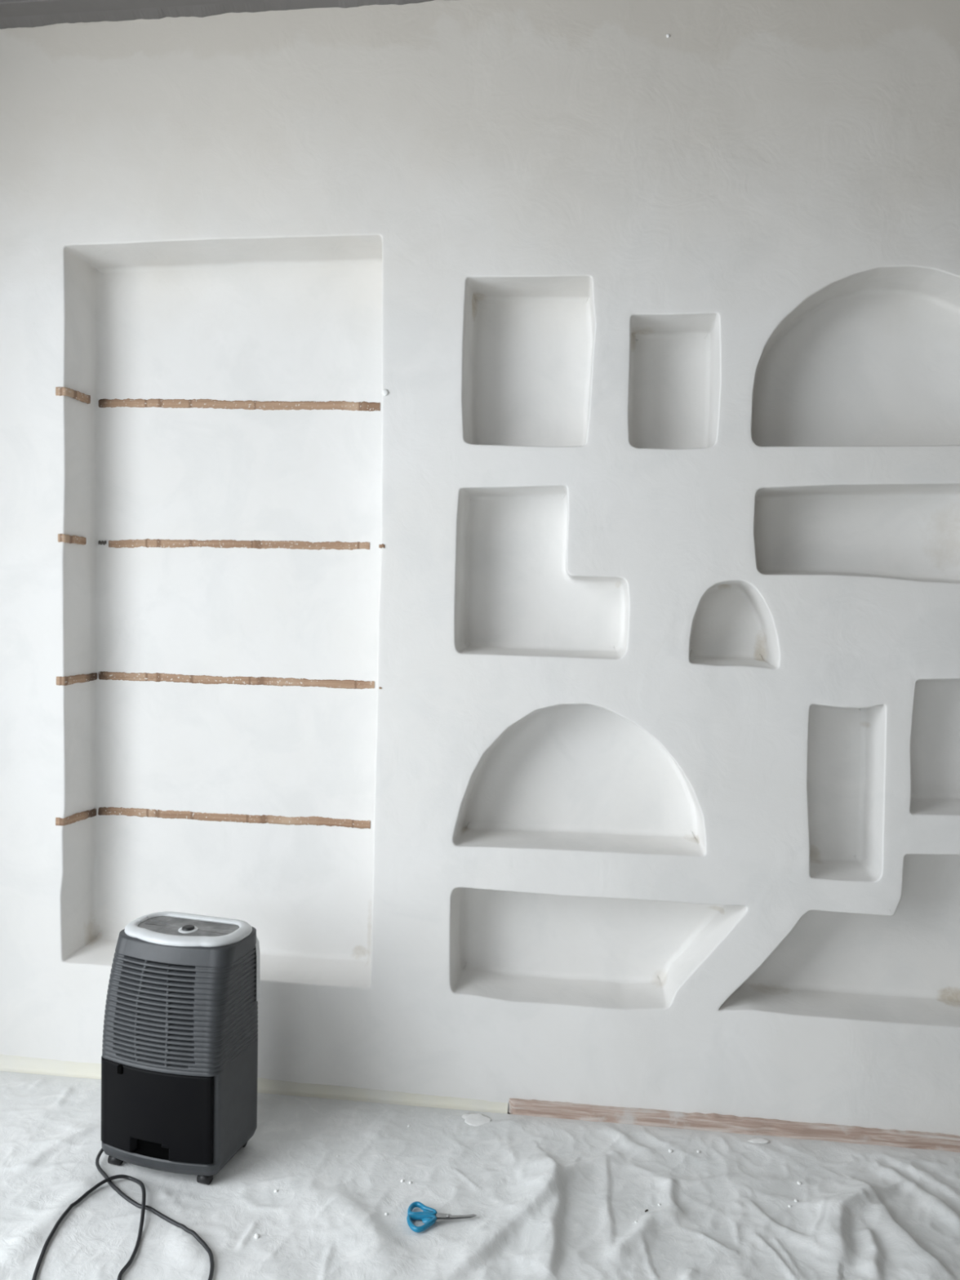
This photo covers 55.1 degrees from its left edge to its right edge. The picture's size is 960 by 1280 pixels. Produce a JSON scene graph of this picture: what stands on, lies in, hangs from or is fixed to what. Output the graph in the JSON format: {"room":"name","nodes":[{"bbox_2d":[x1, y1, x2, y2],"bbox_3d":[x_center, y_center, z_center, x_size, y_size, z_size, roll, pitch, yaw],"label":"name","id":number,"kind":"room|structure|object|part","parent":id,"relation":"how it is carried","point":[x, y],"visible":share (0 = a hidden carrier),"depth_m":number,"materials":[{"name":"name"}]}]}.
{"room":"room under renovation","nodes":[
{"label":"room under renovation","id":0,"kind":"room"},
{"bbox_2d":[0,0,959,1135],"bbox_3d":[0.595,-0.179,2.179,4.550,2.680,0.151,1,2,7],"label":"wall","id":1,"kind":"structure","parent":0,"point":[653,767],"depth_m":2.21,"materials":[{"name":"paint"}]},
{"bbox_2d":[55,807,370,828],"bbox_3d":[-0.678,0.469,2.354,0.778,0.028,0.152,1,2,7],"label":"batten","id":2,"kind":"object","parent":1,"relation":"attached to","point":[141,812],"visible":1,"depth_m":2.42,"materials":[{"name":"brown wood"}]},
{"bbox_2d":[0,0,433,29],"bbox_3d":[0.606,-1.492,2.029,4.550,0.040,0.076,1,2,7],"label":"ceiling","id":3,"kind":"structure","parent":1,"relation":"attached to","point":[13,13],"depth_m":2.20,"materials":[{"name":"grey paint"}]},
{"bbox_2d":[55,386,380,411],"bbox_3d":[-0.655,-0.609,2.319,0.791,0.039,0.152,1,2,7],"label":"batten","id":4,"kind":"object","parent":1,"relation":"attached to","point":[60,391],"visible":0.99,"depth_m":2.38,"materials":[{"name":"brown wood"}]},
{"bbox_2d":[56,671,382,688],"bbox_3d":[-0.642,0.108,2.338,0.834,0.028,0.153,1,2,7],"label":"batten","id":5,"kind":"object","parent":1,"relation":"attached to","point":[64,681],"visible":1,"depth_m":2.40,"materials":[{"name":"brown wood"}]},
{"bbox_2d":[57,533,384,550],"bbox_3d":[-0.633,-0.245,2.326,0.834,0.029,0.152,1,2,7],"label":"batten","id":6,"kind":"object","parent":1,"relation":"attached to","point":[339,545],"visible":1,"depth_m":2.39,"materials":[{"name":"brown wood"}]},
{"bbox_2d":[0,1053,507,1113],"bbox_3d":[-0.813,1.093,2.309,1.772,0.041,0.017,1,2,7],"label":"baseboard","id":7,"kind":"structure","parent":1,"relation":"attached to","point":[15,1064],"depth_m":2.26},
{"bbox_2d":[382,389,388,395],"bbox_3d":[-0.225,-0.589,2.192,0.018,0.016,0.008,1,2,7],"label":"lump","id":8,"kind":"object","parent":1,"relation":"attached to","point":[385,392],"visible":1,"depth_m":2.19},
{"bbox_2d":[508,1097,959,1152],"bbox_3d":[1.419,1.144,2.038,2.721,0.037,0.024,1,2,7],"label":"baseboard","id":9,"kind":"structure","parent":1,"relation":"attached to","point":[566,1110],"depth_m":2.13,"materials":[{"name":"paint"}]},
{"bbox_3d":[0.289,1.279,-0.082,4.750,0.100,4.900,1,2,7],"label":"floor","id":10,"kind":"structure","parent":0,"visible":0},
{"bbox_2d":[0,1071,959,1279],"bbox_3d":[0.365,1.166,0.654,4.480,0.043,2.986,1,2,7],"label":"cloth","id":11,"kind":"object","parent":10,"relation":"on","point":[552,1198],"visible":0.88,"depth_m":1.86,"materials":[{"name":"white fabric"}]},
{"bbox_2d":[31,911,260,1279],"bbox_3d":[-0.644,0.878,1.796,0.332,0.503,0.675,1,2,-3],"label":"dehumidifier","id":12,"kind":"object","parent":11,"relation":"on","point":[180,1056],"visible":1,"depth_m":1.91,"materials":[{"name":"plastic"}]},
{"bbox_3d":[-0.691,1.085,1.791,0.305,0.088,0.663,0,2,-20],"label":"power cord","id":13,"kind":"part","parent":12,"relation":"part of","materials":[{"name":"black rubber"}]},
{"bbox_3d":[-0.682,0.981,1.916,0.274,0.183,0.029,2,2,18],"label":"water tank","id":14,"kind":"part","parent":12,"relation":"part of","materials":[{"name":"black plastic"}]},
{"bbox_3d":[-0.641,0.628,2.009,0.231,0.002,0.116,2,2,16],"label":"control panel","id":15,"kind":"part","parent":12,"relation":"part of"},
{"bbox_2d":[253,1233,259,1239],"bbox_3d":[-0.423,1.131,1.746,0.010,0.007,0.010,2,2,23],"label":"crumb","id":16,"kind":"object","parent":11,"relation":"on","point":[256,1236],"visible":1,"depth_m":1.74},
{"bbox_2d":[406,1201,477,1232],"bbox_3d":[-0.076,1.131,1.796,0.139,0.011,0.082,1,2,7],"label":"scissors","id":17,"kind":"object","parent":11,"relation":"on","point":[429,1215],"visible":1,"depth_m":1.80,"materials":[{"name":"teal plastic"}]},
{"bbox_3d":[-0.112,1.131,1.785,0.059,0.010,0.046,1,2,-8],"label":"handle","id":18,"kind":"part","parent":17,"relation":"part of","materials":[{"name":"teal plastic"}]},
{"bbox_3d":[-0.113,1.129,1.822,0.060,0.010,0.041,1,2,7],"label":"handle","id":19,"kind":"part","parent":17,"relation":"part of","materials":[{"name":"teal plastic"}]},
{"bbox_3d":[-0.048,1.132,1.800,0.084,0.002,0.021,1,2,-4],"label":"blade","id":20,"kind":"part","parent":17,"relation":"part of","materials":[{"name":"metal"}]},
{"bbox_3d":[-0.048,1.129,1.804,0.085,0.002,0.016,1,2,2],"label":"blade","id":21,"kind":"part","parent":17,"relation":"part of","materials":[{"name":"metal"}]},
{"bbox_2d":[461,1112,491,1126],"bbox_3d":[-0.009,1.125,2.157,0.077,0.004,0.061,2,2,38],"label":"plaster splash","id":22,"kind":"object","parent":11,"relation":"on","point":[475,1119],"visible":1,"depth_m":2.16,"materials":[{"name":"white paint"}]},
{"bbox_2d":[747,1137,769,1143],"bbox_3d":[0.633,1.140,2.093,0.052,0.004,0.023,1,2,-15],"label":"plaster splash","id":23,"kind":"object","parent":11,"relation":"on","point":[761,1140],"visible":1,"depth_m":2.09,"materials":[{"name":"white paint"}]}
]}

